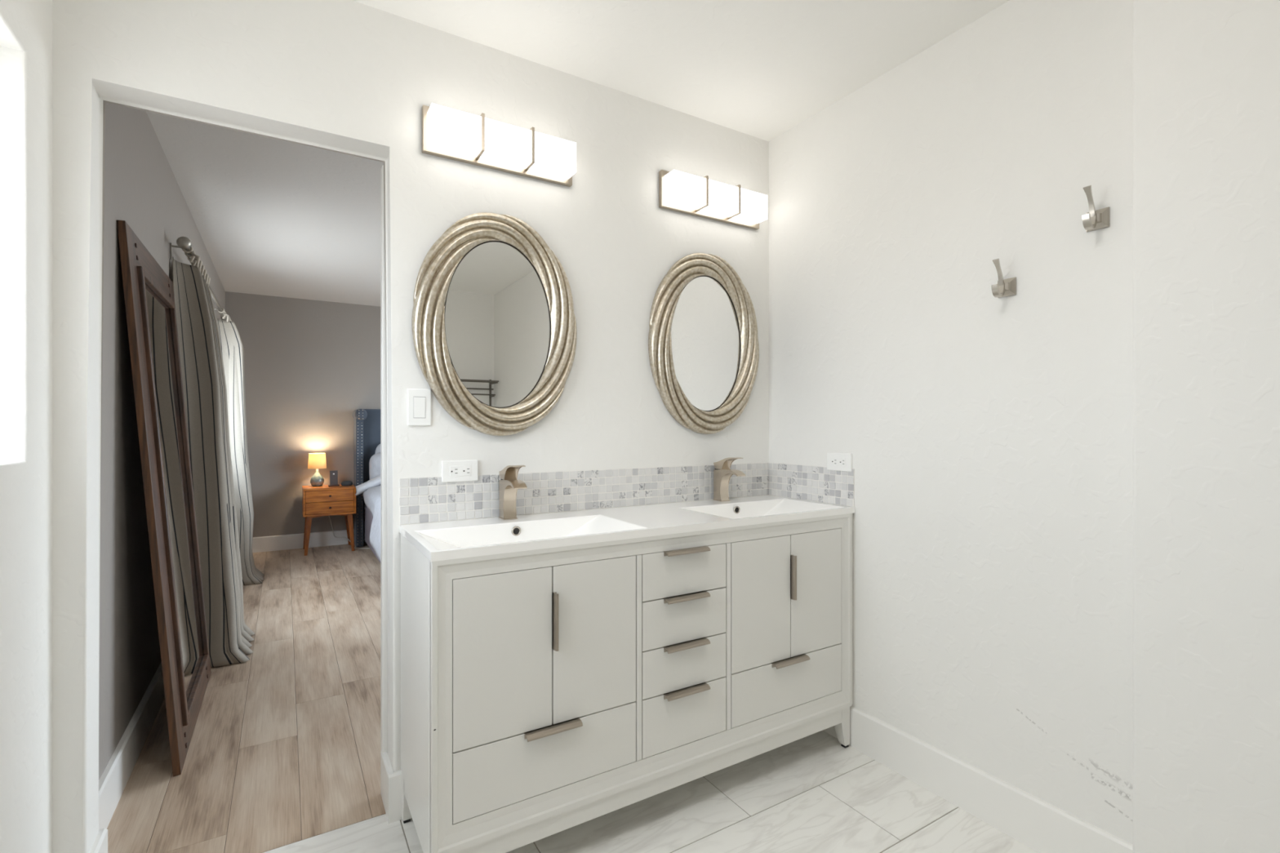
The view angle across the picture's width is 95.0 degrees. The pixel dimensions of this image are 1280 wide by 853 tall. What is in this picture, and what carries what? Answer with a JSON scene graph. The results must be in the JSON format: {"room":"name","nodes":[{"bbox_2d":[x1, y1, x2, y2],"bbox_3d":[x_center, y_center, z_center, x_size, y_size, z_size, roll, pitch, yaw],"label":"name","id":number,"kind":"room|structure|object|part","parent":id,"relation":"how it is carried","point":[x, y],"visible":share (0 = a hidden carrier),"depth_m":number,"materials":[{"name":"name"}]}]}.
{"room":"bathroom","nodes":[
{"label":"bathroom","id":0,"kind":"room"},
{"bbox_2d":[0,0,225,852],"bbox_3d":[-1.723,-0.030,1.789,0.150,2.447,8.451,0,0,-31],"label":"wall","id":1,"kind":"structure","parent":0,"point":[25,25],"depth_m":1.34,"materials":[{"name":"white paint"}]},
{"bbox_2d":[98,662,164,831],"bbox_3d":[-2.645,1.122,3.475,0.020,0.143,4.611,0,0,-31],"label":"baseboard","id":2,"kind":"structure","parent":1,"relation":"attached to","point":[113,782],"depth_m":1.98,"materials":[{"name":"white wood"}]},
{"bbox_2d":[169,236,222,319],"bbox_3d":[-2.726,-0.849,3.684,0.098,0.084,2.262,0,0,-31],"label":"curtain rod","id":3,"kind":"object","parent":1,"relation":"attached to","point":[184,242],"visible":0.52,"depth_m":2.82,"materials":[{"name":"silver metal"}]},
{"bbox_3d":[-2.709,-0.861,3.695,0.021,0.021,2.180,0,0,-31],"label":"rod","id":4,"kind":"part","parent":3,"relation":"part of","materials":[{"name":"silver metal"}]},
{"bbox_2d":[172,246,254,667],"bbox_3d":[-2.235,0.153,3.111,0.317,2.074,0.595,0,0,-31],"label":"striped curtain","id":5,"kind":"object","parent":3,"relation":"hanging from","point":[203,377],"visible":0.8,"depth_m":2.90,"materials":[{"name":"fabric"}]},
{"bbox_2d":[216,307,264,585],"bbox_3d":[-3.068,0.154,4.517,0.303,2.074,0.388,0,0,-31],"label":"striped curtain","id":6,"kind":"object","parent":3,"relation":"hanging from","point":[232,346],"visible":0.68,"depth_m":4.40,"materials":[{"name":"fabric"}]},
{"bbox_2d":[225,291,380,537],"bbox_3d":[-2.188,-0.030,6.507,4.244,2.447,0.100,0,0,-31],"label":"wall","id":7,"kind":"structure","parent":0,"point":[309,364],"depth_m":5.74,"materials":[{"name":"grey paint"}]},
{"bbox_2d":[252,529,365,552],"bbox_3d":[-2.136,1.122,6.470,3.994,0.143,0.016,0,0,-31],"label":"baseboard","id":8,"kind":"structure","parent":7,"relation":"attached to","point":[284,542],"depth_m":5.72,"materials":[{"name":"white wood"}]},
{"bbox_2d":[52,0,768,852],"bbox_3d":[0.281,-0.030,2.481,3.994,2.447,0.124,0,0,-31],"label":"wall","id":9,"kind":"structure","parent":0,"point":[352,77],"depth_m":1.80,"materials":[{"name":"white paint"}]},
{"bbox_2d":[88,827,107,852],"bbox_3d":[-1.366,1.122,1.475,0.016,0.143,0.136,0,0,-31],"label":"baseboard","id":10,"kind":"structure","parent":9,"relation":"attached to","point":[100,845],"depth_m":1.50,"materials":[{"name":"white wood"}]},
{"bbox_2d":[380,164,387,754],"bbox_3d":[-0.516,0.170,2.099,0.754,2.024,0.038,0,0,-31],"label":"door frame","id":11,"kind":"structure","parent":9,"relation":"in","point":[384,570],"depth_m":1.89,"materials":[{"name":"white wood"}]},
{"bbox_2d":[380,751,393,819],"bbox_3d":[-0.796,1.122,1.845,0.016,0.143,0.154,0,0,-31],"label":"baseboard","id":12,"kind":"structure","parent":9,"relation":"attached to","point":[386,768],"depth_m":1.84,"materials":[{"name":"white wood"}]},
{"bbox_2d":[387,769,402,823],"bbox_3d":[-0.731,1.122,1.785,0.066,0.143,0.016,0,0,-31],"label":"baseboard","id":13,"kind":"structure","parent":9,"relation":"attached to","point":[394,779],"depth_m":1.77,"materials":[{"name":"white wood"}]},
{"bbox_2d":[407,388,431,426],"bbox_3d":[-0.683,-0.059,1.817,0.070,0.114,0.010,0,0,-31],"label":"light switch","id":14,"kind":"object","parent":9,"relation":"attached to","point":[419,400],"visible":1,"depth_m":1.81,"materials":[{"name":"white plastic"}]},
{"bbox_2d":[441,459,478,482],"bbox_3d":[-0.577,0.143,1.881,0.114,0.068,0.012,0,0,-31],"label":"wall outlet","id":15,"kind":"object","parent":9,"relation":"attached to","point":[452,471],"visible":1,"depth_m":1.88,"materials":[{"name":"white plastic"}]},
{"bbox_2d":[449,465,471,476],"bbox_3d":[-0.574,0.143,1.877,0.066,0.033,0.002,0,0,-31],"label":"receptacle","id":16,"kind":"object","parent":15,"relation":"attached to","point":[455,470],"depth_m":1.88,"materials":[{"name":"white plastic"}]},
{"bbox_2d":[411,212,577,435],"bbox_3d":[-0.459,-0.336,1.936,0.550,0.736,0.040,0,0,-31],"label":"oval mirror","id":17,"kind":"object","parent":9,"relation":"attached to","point":[494,323],"visible":1,"depth_m":1.93,"materials":[{"name":"silver metal"}]},
{"bbox_2d":[444,241,550,407],"bbox_3d":[-0.466,-0.337,1.947,0.368,0.560,0.004,0,0,-31],"label":"mirror glass","id":18,"kind":"object","parent":17,"relation":"attached to","point":[497,298],"depth_m":1.94,"materials":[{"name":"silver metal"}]},
{"bbox_2d":[422,102,576,186],"bbox_3d":[-0.440,-0.922,1.916,0.504,0.142,0.094,0,0,-31],"label":"vanity light","id":19,"kind":"object","parent":9,"relation":"attached to","point":[448,133],"visible":1,"depth_m":1.88,"materials":[{"name":"white glass"}]},
{"bbox_2d":[399,462,768,524],"bbox_3d":[-0.086,0.229,2.183,1.517,0.142,0.004,0,0,-31],"label":"tile backsplash","id":20,"kind":"structure","parent":9,"relation":"attached to","point":[421,500],"depth_m":2.08,"materials":[{"name":"tile"}]},
{"bbox_2d":[648,253,759,434],"bbox_3d":[0.277,-0.336,2.382,0.550,0.736,0.040,0,0,-31],"label":"oval mirror","id":21,"kind":"object","parent":9,"relation":"attached to","point":[704,345],"visible":1,"depth_m":2.38,"materials":[{"name":"grey mirror"}]},
{"bbox_2d":[671,276,739,410],"bbox_3d":[0.270,-0.337,2.393,0.368,0.560,0.004,0,0,-31],"label":"mirror glass","id":22,"kind":"object","parent":21,"relation":"attached to","point":[705,326],"depth_m":2.39,"materials":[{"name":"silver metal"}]},
{"bbox_2d":[658,169,767,230],"bbox_3d":[0.313,-0.922,2.373,0.504,0.142,0.094,0,0,-31],"label":"vanity light","id":23,"kind":"object","parent":9,"relation":"attached to","point":[681,192],"visible":1,"depth_m":2.33,"materials":[{"name":"white glass"}]},
{"bbox_2d":[106,542,1039,852],"bbox_3d":[0.024,1.209,2.906,3.994,0.030,8.351,0,0,-31],"label":"floor","id":24,"kind":"structure","parent":0,"point":[284,749],"depth_m":1.95,"materials":[{"name":"beige laminate"}]},
{"bbox_2d":[116,219,211,776],"bbox_3d":[-1.891,0.257,2.379,0.173,1.872,0.967,0,0,-31],"label":"leaning mirror","id":25,"kind":"object","parent":24,"relation":"on","point":[148,291],"visible":1,"depth_m":2.19,"materials":[{"name":"brown wood"}]},
{"bbox_3d":[-1.952,-0.616,2.343,0.031,0.126,0.711,0,0,-31],"label":"frame rail","id":26,"kind":"part","parent":25,"relation":"part of","materials":[{"name":"brown wood"}]},
{"bbox_3d":[-1.880,0.259,2.386,0.145,1.641,0.723,0,0,-31],"label":"moulding","id":27,"kind":"part","parent":25,"relation":"part of","materials":[{"name":"brown wood"}]},
{"bbox_2d":[145,283,204,702],"bbox_3d":[-1.891,0.261,2.380,0.134,1.621,0.703,0,0,-31],"label":"mirror glass","id":28,"kind":"object","parent":25,"relation":"attached to","point":[162,357],"depth_m":2.38,"materials":[{"name":"grey mirror"}]},
{"bbox_3d":[-1.835,1.134,2.413,0.030,0.119,0.711,0,0,-31],"label":"frame rail","id":29,"kind":"part","parent":25,"relation":"part of","materials":[{"name":"brown wood"}]},
{"bbox_2d":[302,484,355,555],"bbox_3d":[-3.004,0.886,5.664,0.440,0.615,0.406,0,0,-31],"label":"nightstand","id":30,"kind":"object","parent":24,"relation":"on","point":[324,500],"visible":0.98,"depth_m":5.52,"materials":[{"name":"brown wood"}]},
{"bbox_3d":[-3.244,1.014,5.717,0.066,0.360,0.060,0,0,-31],"label":"leg","id":31,"kind":"part","parent":30,"relation":"part of","materials":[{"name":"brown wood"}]},
{"bbox_3d":[-3.082,1.014,5.449,0.066,0.360,0.048,0,0,-31],"label":"leg","id":32,"kind":"part","parent":30,"relation":"part of","materials":[{"name":"brown wood"}]},
{"bbox_2d":[307,453,326,486],"bbox_3d":[-3.136,0.420,5.698,0.160,0.318,0.160,0,0,-31],"label":"table lamp","id":33,"kind":"object","parent":30,"relation":"on","point":[316,460],"visible":1,"depth_m":5.65,"materials":[{"name":"grey ceramic"}]},
{"bbox_3d":[-3.136,0.334,5.698,0.160,0.146,0.160,0,0,-31],"label":"lamp shade","id":34,"kind":"part","parent":33,"relation":"part of","materials":[{"name":"fabric"}]},
{"bbox_3d":[-3.001,0.651,5.659,0.400,0.106,0.356,0,0,-31],"label":"drawer","id":35,"kind":"part","parent":30,"relation":"part of","materials":[{"name":"brown wood"}]},
{"bbox_3d":[-3.001,0.761,5.659,0.400,0.106,0.356,0,0,-31],"label":"drawer","id":36,"kind":"part","parent":30,"relation":"part of","materials":[{"name":"brown wood"}]},
{"bbox_2d":[328,484,339,486],"bbox_3d":[-2.970,0.524,5.691,0.096,0.110,0.086,0,0,-31],"label":"phone stand","id":37,"kind":"object","parent":30,"relation":"on","point":[338,485],"visible":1,"depth_m":5.66,"materials":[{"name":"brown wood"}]},
{"bbox_2d":[329,470,337,484],"bbox_3d":[-2.973,0.496,5.696,0.068,0.136,0.042,0,0,-31],"label":"phone","id":38,"kind":"object","parent":37,"relation":"on","point":[333,473],"visible":1,"depth_m":5.69,"materials":[{"name":"grey plastic"}]},
{"bbox_2d":[341,480,352,485],"bbox_3d":[-2.877,0.557,5.756,0.102,0.043,0.102,0,0,-31],"label":"smart speaker","id":39,"kind":"object","parent":30,"relation":"on","point":[344,482],"visible":1,"depth_m":5.72},
{"bbox_3d":[-2.940,1.014,5.901,0.066,0.360,0.060,0,0,-31],"label":"leg","id":40,"kind":"part","parent":30,"relation":"part of","materials":[{"name":"brown wood"}]},
{"bbox_3d":[-2.778,1.014,5.634,0.066,0.360,0.048,0,0,-31],"label":"leg","id":41,"kind":"part","parent":30,"relation":"part of","materials":[{"name":"brown wood"}]},
{"bbox_2d":[328,515,369,548],"bbox_3d":[-2.858,0.918,5.806,0.530,0.549,0.102,0,0,20],"label":"power cord","id":42,"kind":"object","parent":24,"relation":"on","point":[329,516],"visible":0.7,"depth_m":5.86,"materials":[{"name":"grey plastic"}]},
{"bbox_2d":[352,408,380,562],"bbox_3d":[-1.604,0.508,5.513,1.788,1.372,2.166,0,0,-31],"label":"bed","id":43,"kind":"object","parent":24,"relation":"on","point":[366,422],"visible":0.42,"depth_m":5.82,"materials":[{"name":"blue fabric"}]},
{"bbox_3d":[-2.785,0.564,5.792,0.011,1.211,0.005,0,0,-31],"label":"nailhead trim","id":44,"kind":"part","parent":43,"relation":"part of","materials":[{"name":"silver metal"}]},
{"bbox_3d":[-2.756,0.564,5.809,0.011,1.211,0.005,0,0,-31],"label":"nailhead trim","id":45,"kind":"part","parent":43,"relation":"part of","materials":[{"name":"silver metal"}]},
{"bbox_3d":[-2.248,0.969,5.067,0.040,0.350,2.070,0,0,-31],"label":"rail","id":46,"kind":"part","parent":43,"relation":"part of","materials":[{"name":"grey fabric"}]},
{"bbox_3d":[-2.151,0.478,6.392,1.604,1.312,0.095,0,0,-31],"label":"headboard","id":47,"kind":"part","parent":43,"relation":"part of","materials":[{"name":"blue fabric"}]},
{"bbox_3d":[-1.600,0.785,5.483,1.490,0.273,2.010,0,0,-31],"label":"mattress","id":48,"kind":"object","parent":43,"relation":"on","visible":0},
{"bbox_2d":[362,485,380,560],"bbox_3d":[-1.512,0.768,5.297,1.730,0.416,1.819,0,0,-31],"label":"duvet","id":49,"kind":"object","parent":48,"relation":"on","point":[371,496],"visible":0.12,"depth_m":4.76,"materials":[{"name":"grey fabric"}]},
{"bbox_2d":[355,475,380,495],"bbox_3d":[-2.050,0.561,5.997,1.554,0.202,0.178,0,0,-31],"label":"sheet","id":50,"kind":"object","parent":49,"relation":"on","point":[375,482],"visible":0.22,"depth_m":5.59,"materials":[{"name":"grey fabric"}]},
{"bbox_2d":[368,452,380,485],"bbox_3d":[-2.366,0.444,5.908,0.659,0.392,0.193,0,0,-31],"label":"pillow","id":51,"kind":"object","parent":48,"relation":"on","point":[375,460],"visible":0.11,"depth_m":5.74,"materials":[{"name":"grey fabric"}]},
{"bbox_2d":[374,444,380,453],"bbox_3d":[-2.409,0.394,6.075,0.619,0.498,0.156,0,0,-31],"label":"pillow","id":52,"kind":"object","parent":48,"relation":"on","point":[378,448],"visible":0.02,"depth_m":5.93,"materials":[{"name":"grey fabric"}]},
{"bbox_2d":[400,513,853,852],"bbox_3d":[0.043,0.758,1.977,1.520,0.871,0.466,0,0,-31],"label":"vanity cabinet","id":53,"kind":"object","parent":24,"relation":"on","point":[545,692],"visible":1,"depth_m":1.67,"materials":[{"name":"white paint"}]},
{"bbox_3d":[-0.692,1.112,1.772,0.046,0.142,0.046,0,0,-31],"label":"leg","id":54,"kind":"part","parent":53,"relation":"part of","materials":[{"name":"white paint"}]},
{"bbox_3d":[-0.605,1.066,1.602,0.018,0.050,0.350,0,0,-31],"label":"plinth rail","id":55,"kind":"part","parent":53,"relation":"part of","materials":[{"name":"white paint"}]},
{"bbox_3d":[-0.349,0.585,1.505,0.259,0.422,0.016,0,0,-31],"label":"door","id":56,"kind":"part","parent":53,"relation":"part of","materials":[{"name":"white paint"}]},
{"bbox_3d":[-0.238,0.885,1.573,0.520,0.171,0.016,0,0,-31],"label":"drawer","id":57,"kind":"part","parent":53,"relation":"part of","materials":[{"name":"white paint"}]},
{"bbox_3d":[-0.231,0.805,1.561,0.156,0.014,0.038,0,0,-31],"label":"handle","id":58,"kind":"part","parent":53,"relation":"part of","materials":[{"name":"beige metal"}]},
{"bbox_3d":[-0.227,0.519,1.566,0.009,0.152,0.033,0,0,-31],"label":"handle","id":59,"kind":"part","parent":53,"relation":"part of","materials":[{"name":"beige metal"}]},
{"bbox_3d":[-0.126,0.585,1.641,0.257,0.422,0.016,0,0,-31],"label":"door","id":60,"kind":"part","parent":53,"relation":"part of","materials":[{"name":"white paint"}]},
{"bbox_2d":[399,494,854,561],"bbox_3d":[0.033,0.345,1.990,1.521,0.088,0.457,0,0,-31],"label":"sink","id":61,"kind":"object","parent":53,"relation":"in","point":[468,538],"visible":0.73,"depth_m":1.87,"materials":[{"name":"white porcelain"}]},
{"bbox_2d":[498,465,527,519],"bbox_3d":[-0.407,0.211,1.878,0.047,0.179,0.150,0,0,-31],"label":"waterfall faucet","id":62,"kind":"object","parent":61,"relation":"on","point":[509,485],"visible":1,"depth_m":1.90,"materials":[{"name":"silver metal"}]},
{"bbox_3d":[-0.432,0.299,1.919,0.047,0.004,0.056,0,0,-31],"label":"plate","id":63,"kind":"part","parent":62,"relation":"part of","materials":[{"name":"silver metal"}]},
{"bbox_3d":[-0.411,0.147,1.884,0.043,0.050,0.135,0,0,-31],"label":"lever","id":64,"kind":"part","parent":62,"relation":"part of","materials":[{"name":"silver metal"}]},
{"bbox_2d":[712,457,745,502],"bbox_3d":[0.356,0.211,2.341,0.047,0.179,0.150,0,0,-31],"label":"waterfall faucet","id":65,"kind":"object","parent":61,"relation":"on","point":[722,473],"visible":1,"depth_m":2.36,"materials":[{"name":"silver metal"}]},
{"bbox_3d":[0.352,0.147,2.347,0.043,0.050,0.135,0,0,-31],"label":"lever","id":66,"kind":"part","parent":65,"relation":"part of","materials":[{"name":"silver metal"}]},
{"bbox_3d":[0.137,1.067,1.805,1.412,0.052,0.018,0,0,-31],"label":"plinth rail","id":67,"kind":"part","parent":53,"relation":"part of","materials":[{"name":"white paint"}]},
{"bbox_3d":[0.138,0.886,1.800,0.312,0.169,0.016,0,0,-31],"label":"drawer","id":68,"kind":"part","parent":53,"relation":"part of","materials":[{"name":"white paint"}]},
{"bbox_3d":[0.138,0.730,1.800,0.312,0.137,0.016,0,0,-31],"label":"drawer","id":69,"kind":"part","parent":53,"relation":"part of","materials":[{"name":"white paint"}]},
{"bbox_3d":[0.138,0.587,1.800,0.312,0.142,0.016,0,0,-31],"label":"drawer","id":70,"kind":"part","parent":53,"relation":"part of","materials":[{"name":"white paint"}]},
{"bbox_3d":[0.138,0.443,1.800,0.312,0.138,0.016,0,0,-31],"label":"drawer","id":71,"kind":"part","parent":53,"relation":"part of","materials":[{"name":"white paint"}]},
{"bbox_3d":[0.141,0.807,1.787,0.156,0.014,0.038,0,0,-31],"label":"handle","id":72,"kind":"part","parent":53,"relation":"part of","materials":[{"name":"beige metal"}]},
{"bbox_3d":[0.141,0.666,1.787,0.156,0.014,0.038,0,0,-31],"label":"handle","id":73,"kind":"part","parent":53,"relation":"part of","materials":[{"name":"beige metal"}]},
{"bbox_3d":[0.141,0.521,1.787,0.156,0.014,0.038,0,0,-31],"label":"handle","id":74,"kind":"part","parent":53,"relation":"part of","materials":[{"name":"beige metal"}]},
{"bbox_3d":[0.141,0.380,1.787,0.156,0.014,0.038,0,0,-31],"label":"handle","id":75,"kind":"part","parent":53,"relation":"part of","materials":[{"name":"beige metal"}]},
{"bbox_3d":[0.403,0.585,1.961,0.262,0.422,0.016,0,0,-31],"label":"door","id":76,"kind":"part","parent":53,"relation":"part of","materials":[{"name":"white paint"}]},
{"bbox_3d":[0.514,0.885,2.028,0.521,0.171,0.016,0,0,-31],"label":"drawer","id":77,"kind":"part","parent":53,"relation":"part of","materials":[{"name":"white paint"}]},
{"bbox_3d":[0.514,0.805,2.013,0.156,0.014,0.038,0,0,-31],"label":"handle","id":78,"kind":"part","parent":53,"relation":"part of","materials":[{"name":"beige metal"}]},
{"bbox_3d":[0.526,0.519,2.023,0.009,0.152,0.033,0,0,-31],"label":"handle","id":79,"kind":"part","parent":53,"relation":"part of","materials":[{"name":"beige metal"}]},
{"bbox_3d":[0.627,0.585,2.097,0.256,0.422,0.016,0,0,-31],"label":"door","id":80,"kind":"part","parent":53,"relation":"part of","materials":[{"name":"white paint"}]},
{"bbox_3d":[0.750,1.112,2.193,0.046,0.142,0.046,0,0,-31],"label":"leg","id":81,"kind":"part","parent":53,"relation":"part of","materials":[{"name":"white paint"}]},
{"bbox_2d":[146,0,1008,306],"bbox_3d":[0.002,-1.293,2.893,4.244,0.080,8.551,0,0,-31],"label":"ceiling","id":82,"kind":"structure","parent":0,"point":[758,68],"depth_m":2.14,"materials":[{"name":"white paint"}]},
{"bbox_2d":[768,0,1133,844],"bbox_3d":[0.963,-0.030,2.044,0.120,2.447,1.330,0,0,-31],"label":"wall","id":83,"kind":"structure","parent":0,"point":[988,438],"depth_m":1.79,"materials":[{"name":"white paint"}]},
{"bbox_2d":[768,462,854,506],"bbox_3d":[0.682,0.229,2.386,0.006,0.142,0.453,0,0,-31],"label":"tile backsplash","id":84,"kind":"structure","parent":83,"relation":"attached to","point":[806,482],"depth_m":2.37,"materials":[{"name":"tile"}]},
{"bbox_2d":[826,452,852,471],"bbox_3d":[0.763,0.136,2.247,0.012,0.068,0.114,0,0,-31],"label":"wall outlet","id":85,"kind":"object","parent":83,"relation":"attached to","point":[835,461],"visible":1,"depth_m":2.24,"materials":[{"name":"white plastic"}]},
{"bbox_2d":[831,457,845,466],"bbox_3d":[0.759,0.136,2.244,0.002,0.033,0.066,0,0,-31],"label":"receptacle","id":86,"kind":"object","parent":85,"relation":"attached to","point":[836,461],"depth_m":2.24,"materials":[{"name":"white plastic"}]},
{"bbox_2d":[822,706,1133,852],"bbox_3d":[0.906,1.122,2.007,0.016,0.143,1.326,0,0,-31],"label":"baseboard","id":87,"kind":"structure","parent":83,"relation":"attached to","point":[1038,824],"depth_m":1.78,"materials":[{"name":"white wood"}]},
{"bbox_2d":[991,258,1016,297],"bbox_3d":[1.052,-0.430,1.711,0.073,0.108,0.051,0,0,-31],"label":"robe hook","id":88,"kind":"object","parent":83,"relation":"attached to","point":[1004,287],"visible":1,"depth_m":1.71,"materials":[{"name":"silver metal"}]},
{"bbox_3d":[1.071,-0.409,1.722,0.030,0.051,0.051,0,0,-31],"label":"plate","id":89,"kind":"part","parent":88,"relation":"part of","materials":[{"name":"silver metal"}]},
{"bbox_2d":[1081,185,1110,232],"bbox_3d":[1.169,-0.562,1.518,0.073,0.108,0.051,0,0,-31],"label":"robe hook","id":90,"kind":"object","parent":83,"relation":"attached to","point":[1094,220],"visible":1,"depth_m":1.51,"materials":[{"name":"silver metal"}]},
{"bbox_3d":[1.188,-0.541,1.529,0.030,0.051,0.051,0,0,-31],"label":"plate","id":91,"kind":"part","parent":90,"relation":"part of","materials":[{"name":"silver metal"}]},
{"bbox_2d":[1133,0,1279,852],"bbox_3d":[1.878,-0.030,0.426,0.232,2.447,2.386,0,0,-31],"label":"wall","id":92,"kind":"structure","parent":0,"point":[1206,73],"depth_m":1.27,"materials":[{"name":"white paint"}]}
]}

